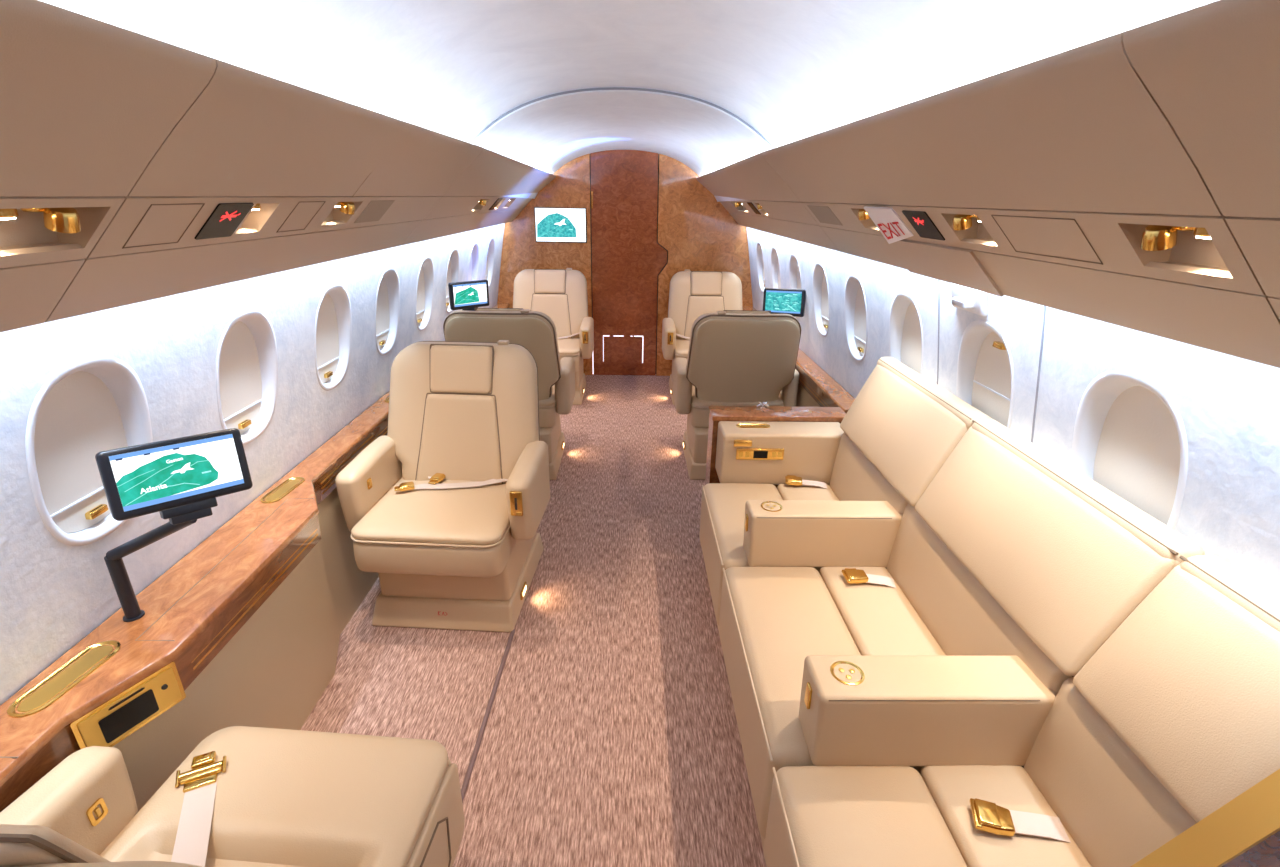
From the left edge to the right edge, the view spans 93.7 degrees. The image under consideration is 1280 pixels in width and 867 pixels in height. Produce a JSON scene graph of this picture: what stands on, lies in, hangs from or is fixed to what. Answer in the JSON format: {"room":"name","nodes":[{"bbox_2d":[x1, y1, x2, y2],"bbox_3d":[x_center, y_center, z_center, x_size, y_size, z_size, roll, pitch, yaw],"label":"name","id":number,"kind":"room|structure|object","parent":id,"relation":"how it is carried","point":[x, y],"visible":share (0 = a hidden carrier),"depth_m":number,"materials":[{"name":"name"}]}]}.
{"room":"aircraft cabin","nodes":[
{"label":"aircraft cabin","id":0,"kind":"room"},
{"bbox_2d":[0,223,504,704],"bbox_3d":[-1.118,-0.100,2.314,0.184,1.450,6.010,0,22,-1],"label":"wall","id":1,"kind":"structure","parent":0,"point":[54,594],"depth_m":1.41,"materials":[{"name":"white plastic"}]},
{"bbox_2d":[26,356,152,545],"bbox_3d":[-1.118,0.036,1.209,0.117,0.380,0.292,0,22,-1],"label":"window","id":2,"kind":"structure","parent":1,"relation":"in","point":[91,406],"depth_m":1.21,"materials":[{"name":"white plastic"},{"name":"polished gold"}]},
{"bbox_2d":[34,371,127,532],"bbox_3d":[-1.131,0.036,1.209,0.030,0.328,0.239,0,22,-1],"label":"shade","id":3,"kind":"object","parent":2,"relation":"attached to","point":[86,412],"depth_m":1.21,"materials":[{"name":"beige plastic"}]},
{"bbox_2d":[216,310,277,444],"bbox_3d":[-1.126,-0.155,1.692,0.117,0.380,0.292,0,22,-1],"label":"window","id":4,"kind":"structure","parent":1,"relation":"in","point":[247,359],"depth_m":1.73,"materials":[{"name":"white plastic"},{"name":"polished gold"}]},
{"bbox_2d":[219,321,261,433],"bbox_3d":[-1.139,-0.155,1.692,0.030,0.328,0.239,0,22,-1],"label":"shade","id":5,"kind":"object","parent":4,"relation":"attached to","point":[240,367],"depth_m":1.72,"materials":[{"name":"beige plastic"}]},
{"bbox_2d":[314,284,351,390],"bbox_3d":[-1.134,-0.346,2.176,0.117,0.380,0.292,0,22,-1],"label":"window","id":6,"kind":"structure","parent":1,"relation":"in","point":[333,322],"depth_m":2.23,"materials":[{"name":"white plastic"}]},
{"bbox_2d":[316,293,338,382],"bbox_3d":[-1.147,-0.347,2.176,0.030,0.328,0.239,0,22,-1],"label":"shade","id":7,"kind":"object","parent":6,"relation":"attached to","point":[327,334],"depth_m":2.21,"materials":[{"name":"beige plastic"}]},
{"bbox_2d":[375,268,399,354],"bbox_3d":[-1.142,-0.538,2.659,0.117,0.380,0.292,0,22,-1],"label":"window","id":8,"kind":"structure","parent":1,"relation":"in","point":[387,306],"depth_m":2.72,"materials":[{"name":"white plastic"}]},
{"bbox_2d":[376,277,389,348],"bbox_3d":[-1.155,-0.538,2.659,0.030,0.328,0.239,0,22,-1],"label":"shade","id":9,"kind":"object","parent":8,"relation":"attached to","point":[383,299],"depth_m":2.70,"materials":[{"name":"beige plastic"}]},
{"bbox_2d":[416,257,433,330],"bbox_3d":[-1.150,-0.729,3.143,0.117,0.380,0.292,0,22,-1],"label":"window","id":10,"kind":"structure","parent":1,"relation":"in","point":[425,281],"depth_m":3.21,"materials":[{"name":"white plastic"}]},
{"bbox_2d":[417,266,424,325],"bbox_3d":[-1.163,-0.729,3.143,0.030,0.328,0.239,0,22,-1],"label":"shade","id":11,"kind":"object","parent":10,"relation":"attached to","point":[421,281],"depth_m":3.20,"materials":[{"name":"beige plastic"}]},
{"bbox_2d":[445,249,459,312],"bbox_3d":[-1.158,-0.920,3.626,0.117,0.380,0.292,0,22,-1],"label":"window","id":12,"kind":"structure","parent":1,"relation":"in","point":[452,275],"depth_m":3.69,"materials":[{"name":"white plastic"}]},
{"bbox_2d":[446,260,451,307],"bbox_3d":[-1.171,-0.921,3.626,0.030,0.328,0.239,0,22,-1],"label":"shade","id":13,"kind":"object","parent":12,"relation":"attached to","point":[449,273],"depth_m":3.68,"materials":[{"name":"beige plastic"}]},
{"bbox_2d":[468,242,478,280],"bbox_3d":[-1.166,-1.112,4.110,0.117,0.380,0.292,0,22,-1],"label":"window","id":14,"kind":"structure","parent":1,"relation":"in","point":[473,267],"depth_m":4.19,"materials":[{"name":"white plastic"}]},
{"bbox_2d":[468,255,471,280],"bbox_3d":[-1.179,-1.112,4.109,0.030,0.328,0.239,0,22,-1],"label":"shade","id":15,"kind":"object","parent":14,"relation":"attached to","point":[470,265],"depth_m":4.18,"materials":[{"name":"beige plastic"}]},
{"bbox_2d":[485,237,494,287],"bbox_3d":[-1.174,-1.303,4.593,0.117,0.380,0.292,0,22,-1],"label":"window","id":16,"kind":"structure","parent":1,"relation":"in","point":[491,246],"depth_m":4.69,"materials":[{"name":"white"}]},
{"bbox_2d":[485,252,487,279],"bbox_3d":[-1.187,-1.303,4.593,0.030,0.328,0.239,0,22,-1],"label":"shade","id":17,"kind":"object","parent":16,"relation":"attached to","point":[486,267],"depth_m":4.67,"materials":[{"name":"beige plastic"}]},
{"bbox_2d":[300,374,765,866],"bbox_3d":[-0.088,0.588,2.657,2.400,0.050,6.110,0,22,-1],"label":"floor","id":18,"kind":"structure","parent":0,"point":[611,738],"depth_m":1.97,"materials":[{"name":"brown carpet"}]},
{"bbox_2d":[0,726,464,866],"bbox_3d":[-0.686,0.718,0.934,0.644,0.958,0.688,2,22,4],"label":"armchair","id":19,"kind":"object","parent":18,"relation":"on","point":[245,796],"visible":1,"depth_m":1.07,"materials":[{"name":"beige leather"}]},
{"bbox_2d":[0,824,109,866],"bbox_3d":[-0.672,0.434,0.607,0.244,0.173,0.085,2,22,4],"label":"cushion","id":20,"kind":"object","parent":19,"relation":"on","point":[20,845],"depth_m":0.55,"materials":[{"name":"beige leather"}]},
{"bbox_2d":[0,303,509,811],"bbox_3d":[-1.072,0.280,2.465,0.211,0.634,6.010,0,22,-1],"label":"ledge","id":21,"kind":"object","parent":18,"relation":"on","point":[244,629],"visible":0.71,"depth_m":1.42,"materials":[{"name":"brown wood"}]},
{"bbox_2d":[7,640,120,717],"bbox_3d":[-1.093,0.464,1.146,0.085,0.006,0.197,0,22,-1],"label":"tray","id":22,"kind":"object","parent":21,"relation":"on","point":[58,685],"depth_m":1.14,"materials":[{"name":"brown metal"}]},
{"bbox_2d":[95,428,252,621],"bbox_3d":[-0.961,0.207,1.239,0.298,0.415,0.146,-9,24,-23],"label":"monitor","id":23,"kind":"object","parent":21,"relation":"on","point":[181,479],"visible":1,"depth_m":1.21,"materials":[{"name":"black plastic"}]},
{"bbox_2d":[109,434,243,511],"bbox_3d":[-0.914,0.074,1.195,0.027,0.118,0.207,18,27,36],"label":"screen","id":24,"kind":"object","parent":23,"relation":"attached to","point":[170,475],"depth_m":1.19,"materials":[{"name":"multicoloured"}]},
{"bbox_2d":[260,477,304,502],"bbox_3d":[-1.114,0.175,1.874,0.070,0.006,0.178,0,22,-1],"label":"tray","id":25,"kind":"object","parent":21,"relation":"on","point":[285,488],"depth_m":1.87,"materials":[{"name":"brown metal"}]},
{"bbox_2d":[448,280,488,310],"bbox_3d":[-1.052,-0.725,3.621,0.250,0.393,0.163,-19,29,-41],"label":"monitor","id":26,"kind":"object","parent":21,"relation":"on","point":[466,295],"visible":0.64,"depth_m":3.52,"materials":[{"name":"black plastic"}]},
{"bbox_2d":[453,282,486,306],"bbox_3d":[-0.995,-0.817,3.524,0.215,0.124,0.005,-19,29,-41],"label":"picture","id":27,"kind":"object","parent":26,"relation":"attached to","point":[465,294],"depth_m":3.52,"materials":[{"name":"multicoloured"}]},
{"bbox_2d":[335,340,549,631],"bbox_3d":[-0.711,0.179,2.294,0.688,0.958,0.688,2,22,3],"label":"armchair","id":28,"kind":"object","parent":18,"relation":"on","point":[447,507],"visible":1,"depth_m":2.24,"materials":[{"name":"beige leather"}]},
{"bbox_2d":[351,477,509,545],"bbox_3d":[-0.715,0.252,2.250,0.520,0.060,0.540,2,22,3],"label":"seat cushion","id":29,"kind":"object","parent":28,"relation":"on","point":[447,511],"depth_m":2.11,"materials":[{"name":"beige leather"}]},
{"bbox_2d":[430,345,491,393],"bbox_3d":[-0.694,-0.251,2.336,0.244,0.173,0.085,2,22,3],"label":"cushion","id":30,"kind":"object","parent":28,"relation":"on","point":[454,369],"depth_m":2.32,"materials":[{"name":"beige leather"}]},
{"bbox_2d":[461,629,514,802],"bbox_3d":[-0.479,0.900,1.779,0.066,0.015,0.940,2,22,4],"label":"trim","id":31,"kind":"structure","parent":18,"relation":"on","point":[493,693],"depth_m":1.83,"materials":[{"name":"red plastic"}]},
{"bbox_2d":[443,308,574,479],"bbox_3d":[-0.737,-0.288,3.474,0.688,0.958,0.688,0,22,-1],"label":"armchair","id":32,"kind":"object","parent":18,"relation":"on","point":[535,331],"visible":0.52,"depth_m":3.10,"materials":[{"name":"beige leather"}]},
{"bbox_2d":[476,309,520,310],"bbox_3d":[-0.728,-0.573,3.149,0.244,0.173,0.085,0,22,-1],"label":"cushion","id":33,"kind":"object","parent":32,"relation":"on","point":[477,309],"depth_m":3.08,"materials":[{"name":"beige leather"}]},
{"bbox_2d":[539,384,555,406],"bbox_3d":[-0.739,-0.265,3.556,0.520,0.060,0.540,0,22,-1],"label":"seat cushion","id":34,"kind":"object","parent":32,"relation":"on","point":[547,399],"depth_m":3.33,"materials":[{"name":"beige leather"}]},
{"bbox_2d":[513,268,593,404],"bbox_3d":[-0.712,-0.768,4.688,0.688,0.958,0.688,0,22,-1],"label":"armchair","id":35,"kind":"object","parent":18,"relation":"on","point":[560,294],"visible":0.62,"depth_m":4.72,"materials":[{"name":"beige leather"}]},
{"bbox_2d":[534,270,564,292],"bbox_3d":[-0.710,-1.198,4.731,0.244,0.173,0.085,0,22,-1],"label":"cushion","id":36,"kind":"object","parent":35,"relation":"on","point":[545,281],"depth_m":4.71,"materials":[{"name":"beige leather"}]},
{"bbox_2d":[557,337,579,354],"bbox_3d":[-0.712,-0.696,4.644,0.520,0.060,0.540,0,22,-1],"label":"seat cushion","id":37,"kind":"object","parent":35,"relation":"on","point":[566,345],"depth_m":4.51,"materials":[{"name":"beige leather"}]},
{"bbox_2d":[662,270,742,405],"bbox_3d":[0.523,-0.758,4.713,0.688,0.958,0.688,0,22,-1],"label":"armchair","id":38,"kind":"object","parent":18,"relation":"on","point":[692,294],"visible":0.56,"depth_m":4.75,"materials":[{"name":"beige leather"}]},
{"bbox_2d":[675,339,689,355],"bbox_3d":[0.523,-0.686,4.669,0.520,0.060,0.540,0,22,-1],"label":"seat cushion","id":39,"kind":"object","parent":38,"relation":"on","point":[681,345],"depth_m":4.53,"materials":[{"name":"beige leather"}]},
{"bbox_2d":[691,272,721,294],"bbox_3d":[0.525,-1.188,4.755,0.244,0.173,0.085,0,22,-1],"label":"cushion","id":40,"kind":"object","parent":38,"relation":"on","point":[702,283],"depth_m":4.74,"materials":[{"name":"beige leather"}]},
{"bbox_2d":[673,310,800,479],"bbox_3d":[0.550,-0.285,3.519,0.688,0.958,0.688,0,22,-1],"label":"armchair","id":41,"kind":"object","parent":18,"relation":"on","point":[736,357],"visible":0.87,"depth_m":3.23,"materials":[{"name":"beige leather"}]},
{"bbox_2d":[691,385,782,406],"bbox_3d":[0.549,-0.262,3.600,0.520,0.060,0.540,0,22,-1],"label":"seat cushion","id":42,"kind":"object","parent":41,"relation":"on","point":[697,400],"depth_m":3.35,"materials":[{"name":"beige leather"}]},
{"bbox_2d":[725,311,769,313],"bbox_3d":[0.559,-0.570,3.193,0.244,0.173,0.085,0,22,-1],"label":"cushion","id":43,"kind":"object","parent":41,"relation":"on","point":[749,312],"depth_m":3.13,"materials":[{"name":"beige leather"}]},
{"bbox_2d":[705,402,845,487],"bbox_3d":[0.592,0.192,2.707,0.584,0.670,0.136,0,22,-1],"label":"base cabinet","id":44,"kind":"object","parent":18,"relation":"on","point":[717,414],"depth_m":2.58,"materials":[{"name":"brown wood"}]},
{"bbox_2d":[742,306,854,412],"bbox_3d":[0.937,-0.310,4.045,0.102,0.630,2.700,0,22,-1],"label":"ledge","id":45,"kind":"object","parent":18,"relation":"on","point":[816,388],"visible":0.09,"depth_m":3.17,"materials":[{"name":"brown wood"}]},
{"bbox_2d":[763,288,805,316],"bbox_3d":[0.846,-0.666,3.558,0.226,0.387,0.166,0,22,-1],"label":"monitor","id":46,"kind":"object","parent":45,"relation":"on","point":[775,300],"visible":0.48,"depth_m":3.50,"materials":[{"name":"black plastic"}]},
{"bbox_2d":[699,357,1279,866],"bbox_3d":[0.629,0.423,1.747,0.730,0.948,1.817,0,22,-1],"label":"sofa","id":47,"kind":"object","parent":18,"relation":"on","point":[945,642],"visible":0.98,"depth_m":1.21,"materials":[{"name":"beige leather"}]},
{"bbox_2d":[736,424,769,427],"bbox_3d":[0.466,-0.032,2.469,0.142,0.006,0.042,0,22,-1],"label":"tray","id":48,"kind":"object","parent":47,"relation":"on","point":[737,425],"depth_m":2.46,"materials":[{"name":"gold metal"}]},
{"bbox_2d":[699,483,814,625],"bbox_3d":[0.407,0.426,2.226,0.306,0.288,0.584,0,22,-1],"label":"seat cushion","id":49,"kind":"object","parent":47,"relation":"on","point":[722,519],"depth_m":2.15,"materials":[{"name":"beige leather"}]},
{"bbox_2d":[777,484,839,572],"bbox_3d":[0.671,0.389,2.215,0.217,0.190,0.584,0,22,-1],"label":"seat cushion","id":50,"kind":"object","parent":47,"relation":"on","point":[809,492],"depth_m":2.35,"materials":[{"name":"beige leather"}]},
{"bbox_2d":[719,567,909,838],"bbox_3d":[0.417,0.666,1.621,0.306,0.288,0.708,0,22,-1],"label":"seat cushion","id":51,"kind":"object","parent":47,"relation":"on","point":[771,619],"depth_m":1.57,"materials":[{"name":"beige leather"}]},
{"bbox_2d":[764,766,966,866],"bbox_3d":[0.426,0.861,1.128,0.306,0.288,0.346,0,22,-1],"label":"seat cushion","id":52,"kind":"object","parent":47,"relation":"on","point":[816,816],"depth_m":1.12,"materials":[{"name":"beige leather"}]},
{"bbox_2d":[819,567,945,772],"bbox_3d":[0.681,0.628,1.611,0.217,0.190,0.708,0,22,-1],"label":"seat cushion","id":53,"kind":"object","parent":47,"relation":"on","point":[879,614],"depth_m":1.67,"materials":[{"name":"beige leather"}]},
{"bbox_2d":[920,765,1091,866],"bbox_3d":[0.689,0.823,1.117,0.217,0.190,0.346,0,22,-1],"label":"seat cushion","id":54,"kind":"object","parent":47,"relation":"on","point":[1044,836],"depth_m":1.12,"materials":[{"name":"beige leather"}]},
{"bbox_2d":[1131,769,1279,866],"bbox_3d":[0.657,0.762,0.874,0.700,0.960,0.047,0,22,-1],"label":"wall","id":55,"kind":"structure","parent":18,"relation":"on","point":[1245,831],"depth_m":0.77,"materials":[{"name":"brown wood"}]},
{"bbox_2d":[473,86,770,201],"bbox_3d":[-0.088,-1.616,3.591,1.480,0.426,2.590,0,22,-1],"label":"ceiling","id":56,"kind":"structure","parent":0,"point":[546,134],"depth_m":2.94,"materials":[{"name":"plastic"}]},
{"bbox_2d":[403,148,555,244],"bbox_3d":[-0.840,-1.439,3.649,0.377,0.382,2.550,0,22,-1],"label":"bin","id":57,"kind":"object","parent":56,"relation":"attached to","point":[491,176],"visible":0.88,"depth_m":3.05,"materials":[{"name":"beige plastic"}]},
{"bbox_2d":[472,199,486,209],"bbox_3d":[-0.888,-1.256,3.263,0.093,0.075,0.224,0,22,-1],"label":"light","id":58,"kind":"object","parent":57,"relation":"attached to","point":[481,202],"visible":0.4,"depth_m":3.32,"materials":[{"name":"gold plastic"}]},
{"bbox_2d":[489,198,502,209],"bbox_3d":[-0.873,-1.387,3.626,0.068,0.069,0.130,0,22,-1],"label":"no smoking sign","id":59,"kind":"object","parent":57,"relation":"attached to","point":[498,200],"visible":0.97,"depth_m":3.61,"materials":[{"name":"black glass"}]},
{"bbox_2d":[696,152,839,251],"bbox_3d":[0.657,-1.427,3.679,0.377,0.382,2.550,0,22,-1],"label":"bin","id":60,"kind":"object","parent":56,"relation":"attached to","point":[752,179],"visible":0.87,"depth_m":3.08,"materials":[{"name":"beige plastic"}]},
{"bbox_2d":[733,202,747,210],"bbox_3d":[0.705,-1.571,4.123,0.093,0.075,0.444,0,22,-1],"label":"light","id":61,"kind":"object","parent":60,"relation":"attached to","point":[739,205],"visible":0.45,"depth_m":4.29,"materials":[{"name":"gold plastic"}]},
{"bbox_2d":[747,202,760,214],"bbox_3d":[0.691,-1.367,3.639,0.068,0.069,0.150,0,22,-1],"label":"no smoking sign","id":62,"kind":"object","parent":60,"relation":"attached to","point":[750,204],"visible":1,"depth_m":3.63,"materials":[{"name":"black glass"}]},
{"bbox_2d":[757,203,765,212],"bbox_3d":[0.716,-1.298,3.435,0.093,0.075,0.124,0,22,-1],"label":"light","id":63,"kind":"object","parent":60,"relation":"attached to","point":[759,207],"visible":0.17,"depth_m":3.45,"materials":[{"name":"gold plastic"}]},
{"bbox_2d":[497,154,752,375],"bbox_3d":[-0.119,-1.429,5.063,2.400,1.930,0.050,0,22,-1],"label":"wall","id":64,"kind":"structure","parent":0,"point":[697,231],"depth_m":4.97,"materials":[{"name":"orange wood"}]},
{"bbox_2d":[534,207,586,242],"bbox_3d":[-0.647,-1.705,4.911,0.423,0.269,0.011,0,22,-1],"label":"wall screen","id":65,"kind":"object","parent":64,"relation":"attached to","point":[569,225],"visible":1,"depth_m":4.91,"materials":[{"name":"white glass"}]},
{"bbox_2d":[41,0,1216,147],"bbox_3d":[-0.041,-0.544,0.784,1.480,0.390,3.460,0,22,-1],"label":"ceiling","id":66,"kind":"structure","parent":0,"point":[793,70],"depth_m":1.28,"materials":[{"name":"plastic"}]},
{"bbox_2d":[0,0,215,331],"bbox_3d":[-0.780,-0.028,0.083,0.377,0.384,1.798,0,22,-1],"label":"bin","id":67,"kind":"object","parent":66,"relation":"attached to","point":[87,103],"visible":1,"depth_m":0.76,"materials":[{"name":"beige plastic"}]},
{"bbox_2d":[0,207,100,249],"bbox_3d":[-0.848,-0.292,0.828,0.093,0.075,0.184,0,22,-1],"label":"light","id":68,"kind":"object","parent":67,"relation":"attached to","point":[19,227],"visible":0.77,"depth_m":0.86,"materials":[{"name":"gold metal"}]},
{"bbox_2d":[45,58,482,322],"bbox_3d":[-0.807,-0.664,1.691,0.377,0.384,1.658,0,22,-1],"label":"bin","id":69,"kind":"object","parent":66,"relation":"attached to","point":[249,136],"visible":0.99,"depth_m":1.21,"materials":[{"name":"beige plastic"}]},
{"bbox_2d":[194,203,253,239],"bbox_3d":[-0.833,-0.428,1.203,0.068,0.069,0.113,0,22,-1],"label":"no smoking sign","id":70,"kind":"object","parent":69,"relation":"attached to","point":[225,218],"visible":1,"depth_m":1.20,"materials":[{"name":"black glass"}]},
{"bbox_2d":[238,203,272,229],"bbox_3d":[-0.856,-0.481,1.306,0.093,0.075,0.094,0,22,-1],"label":"light","id":71,"kind":"object","parent":69,"relation":"attached to","point":[258,212],"visible":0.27,"depth_m":1.35,"materials":[{"name":"beige plastic"}]},
{"bbox_2d":[324,202,356,221],"bbox_3d":[-0.862,-0.634,1.692,0.093,0.075,0.164,0,22,-1],"label":"light","id":72,"kind":"object","parent":69,"relation":"attached to","point":[341,210],"visible":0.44,"depth_m":1.74,"materials":[{"name":"gold metal"}]},
{"bbox_2d":[354,200,394,222],"bbox_3d":[-0.846,-0.710,1.913,0.067,0.068,0.195,0,22,-1],"label":"speaker grille","id":73,"kind":"object","parent":69,"relation":"attached to","point":[373,211],"depth_m":1.91,"materials":[{"name":"brown plastic"}]},
{"bbox_2d":[470,87,773,148],"bbox_3d":[-0.067,-1.236,2.347,1.205,0.207,0.009,0,22,-1],"label":"trim","id":74,"kind":"structure","parent":66,"relation":"attached to","point":[606,88],"depth_m":2.32,"materials":[{"name":"grey plastic"}]},
{"bbox_2d":[762,30,1279,367],"bbox_3d":[0.692,-0.605,1.607,0.377,0.388,1.905,0,22,-1],"label":"bin","id":75,"kind":"object","parent":66,"relation":"attached to","point":[1055,156],"visible":0.95,"depth_m":0.98,"materials":[{"name":"beige plastic"}]},
{"bbox_2d":[807,205,842,225],"bbox_3d":[0.714,-0.847,2.323,0.067,0.068,0.280,0,22,-1],"label":"speaker grille","id":76,"kind":"object","parent":75,"relation":"attached to","point":[824,214],"depth_m":2.31,"materials":[{"name":"brown plastic"}]},
{"bbox_2d":[855,208,876,226],"bbox_3d":[0.742,-0.696,1.912,0.093,0.075,0.139,0,22,-1],"label":"light","id":77,"kind":"object","parent":75,"relation":"attached to","point":[862,214],"visible":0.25,"depth_m":1.92,"materials":[{"name":"gold metal"}]},
{"bbox_2d":[864,206,913,243],"bbox_3d":[0.705,-0.592,1.717,0.104,0.105,0.151,0,22,-1],"label":"exit sign","id":78,"kind":"object","parent":75,"relation":"hanging from","point":[888,222],"visible":1,"depth_m":1.71,"materials":[{"name":"white plastic"}]},
{"bbox_2d":[902,210,944,240],"bbox_3d":[0.726,-0.535,1.537,0.068,0.069,0.134,0,22,-1],"label":"no smoking sign","id":79,"kind":"object","parent":75,"relation":"attached to","point":[921,222],"visible":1,"depth_m":1.53,"materials":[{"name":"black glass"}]},
{"bbox_2d":[947,214,993,241],"bbox_3d":[0.751,-0.466,1.331,0.093,0.075,0.159,0,22,-1],"label":"light","id":80,"kind":"object","parent":75,"relation":"attached to","point":[969,226],"visible":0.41,"depth_m":1.38,"materials":[{"name":"gold metal"}]},
{"bbox_2d":[1128,224,1228,270],"bbox_3d":[0.759,-0.267,0.829,0.093,0.075,0.149,0,22,-1],"label":"light","id":81,"kind":"object","parent":75,"relation":"attached to","point":[1176,245],"visible":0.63,"depth_m":0.86,"materials":[{"name":"gold metal"}]},
{"bbox_2d":[1123,0,1279,319],"bbox_3d":[0.719,0.030,-0.003,0.377,0.384,1.551,0,22,-1],"label":"bin","id":82,"kind":"object","parent":66,"relation":"attached to","point":[1213,68],"visible":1,"depth_m":0.62,"materials":[{"name":"beige plastic"}]},
{"bbox_2d":[590,154,667,373],"bbox_3d":[-0.119,-1.440,5.091,2.400,1.930,0.010,0,22,-1],"label":"wall","id":83,"kind":"structure","parent":0,"point":[590,154],"depth_m":5.03,"materials":[{"name":"brown wood"}]},
{"bbox_2d":[590,150,666,375],"bbox_3d":[-0.093,-1.428,5.061,0.636,1.930,0.056,0,22,-1],"label":"door","id":84,"kind":"structure","parent":83,"relation":"in","point":[627,256],"depth_m":5.03,"materials":[{"name":"red wood"}]},
{"bbox_2d":[746,227,1279,594],"bbox_3d":[0.966,-0.083,2.355,0.184,1.450,6.010,0,22,-1],"label":"wall","id":85,"kind":"structure","parent":0,"point":[1228,406],"depth_m":1.27,"materials":[{"name":"white plastic"}]},
{"bbox_2d":[756,241,764,292],"bbox_3d":[0.952,-1.276,4.609,0.117,0.380,0.292,0,22,-1],"label":"window","id":86,"kind":"structure","parent":85,"relation":"in","point":[759,252],"depth_m":4.71,"materials":[{"name":"white"}]},
{"bbox_2d":[763,261,764,287],"bbox_3d":[0.965,-1.276,4.610,0.030,0.328,0.239,0,22,-1],"label":"shade","id":87,"kind":"object","parent":86,"relation":"attached to","point":[763,261],"depth_m":4.69,"materials":[{"name":"beige plastic"}]},
{"bbox_2d":[771,247,781,288],"bbox_3d":[0.960,-1.084,4.126,0.117,0.380,0.292,0,22,-1],"label":"window","id":88,"kind":"structure","parent":85,"relation":"in","point":[775,264],"depth_m":4.21,"materials":[{"name":"white plastic"}]},
{"bbox_2d":[778,260,780,288],"bbox_3d":[0.973,-1.084,4.126,0.030,0.328,0.239,0,22,-1],"label":"shade","id":89,"kind":"object","parent":88,"relation":"attached to","point":[779,278],"depth_m":4.19,"materials":[{"name":"beige plastic"}]},
{"bbox_2d":[789,254,801,317],"bbox_3d":[0.969,-0.893,3.643,0.117,0.380,0.292,0,22,-1],"label":"window","id":90,"kind":"structure","parent":85,"relation":"in","point":[794,268],"depth_m":3.71,"materials":[{"name":"white"}]},
{"bbox_2d":[797,266,800,288],"bbox_3d":[0.981,-0.893,3.643,0.030,0.328,0.239,0,22,-1],"label":"shade","id":91,"kind":"object","parent":90,"relation":"attached to","point":[798,272],"depth_m":3.70,"materials":[{"name":"beige plastic"}]},
{"bbox_2d":[813,263,829,336],"bbox_3d":[0.977,-0.702,3.159,0.117,0.380,0.292,0,22,-1],"label":"window","id":92,"kind":"structure","parent":85,"relation":"in","point":[820,284],"depth_m":3.23,"materials":[{"name":"white plastic"}]},
{"bbox_2d":[821,273,828,330],"bbox_3d":[0.989,-0.702,3.159,0.030,0.328,0.239,0,22,-1],"label":"shade","id":93,"kind":"object","parent":92,"relation":"attached to","point":[824,291],"depth_m":3.21,"materials":[{"name":"beige plastic"}]},
{"bbox_2d":[844,275,866,361],"bbox_3d":[0.985,-0.510,2.676,0.117,0.380,0.292,0,22,-1],"label":"window","id":94,"kind":"structure","parent":85,"relation":"in","point":[855,308],"depth_m":2.74,"materials":[{"name":"white plastic"}]},
{"bbox_2d":[854,285,865,355],"bbox_3d":[0.997,-0.510,2.676,0.030,0.328,0.239,0,22,-1],"label":"shade","id":95,"kind":"object","parent":94,"relation":"attached to","point":[859,302],"depth_m":2.72,"materials":[{"name":"beige plastic"}]},
{"bbox_2d":[889,293,922,374],"bbox_3d":[0.993,-0.319,2.192,0.117,0.380,0.292,0,22,-1],"label":"window","id":96,"kind":"structure","parent":85,"relation":"in","point":[905,324],"depth_m":2.23,"materials":[{"name":"white plastic"}]},
{"bbox_2d":[901,302,920,373],"bbox_3d":[1.005,-0.319,2.192,0.030,0.328,0.239,0,22,-1],"label":"shade","id":97,"kind":"object","parent":96,"relation":"attached to","point":[910,323],"depth_m":2.22,"materials":[{"name":"beige plastic"}]},
{"bbox_2d":[950,283,987,315],"bbox_3d":[0.918,-0.381,1.693,0.060,0.072,0.170,0,22,-1],"label":"handle","id":98,"kind":"object","parent":85,"relation":"attached to","point":[974,301],"visible":0.85,"depth_m":1.65,"materials":[{"name":"white plastic"}]},
{"bbox_2d":[956,320,1013,428],"bbox_3d":[1.001,-0.128,1.709,0.117,0.380,0.292,0,22,-1],"label":"window","id":99,"kind":"structure","parent":85,"relation":"in","point":[985,370],"depth_m":1.74,"materials":[{"name":"white plastic"}]},
{"bbox_2d":[972,332,1010,426],"bbox_3d":[1.013,-0.127,1.709,0.030,0.328,0.239,0,22,-1],"label":"shade","id":100,"kind":"object","parent":99,"relation":"attached to","point":[991,373],"depth_m":1.72,"materials":[{"name":"beige plastic"}]},
{"bbox_2d":[937,280,1045,442],"bbox_3d":[0.974,-0.119,1.728,0.120,0.661,0.518,0,22,-1],"label":"trim","id":101,"kind":"structure","parent":85,"relation":"attached to","point":[1044,312],"depth_m":1.48,"materials":[{"name":"grey plastic"}]},
{"bbox_2d":[1071,371,1187,528],"bbox_3d":[1.009,0.064,1.225,0.117,0.380,0.292,0,22,-1],"label":"window","id":102,"kind":"structure","parent":85,"relation":"in","point":[1129,437],"depth_m":1.23,"materials":[{"name":"white plastic"}]},
{"bbox_2d":[1093,386,1179,524],"bbox_3d":[1.021,0.064,1.226,0.030,0.328,0.239,0,22,-1],"label":"shade","id":103,"kind":"object","parent":102,"relation":"attached to","point":[1136,444],"depth_m":1.23,"materials":[{"name":"beige plastic"}]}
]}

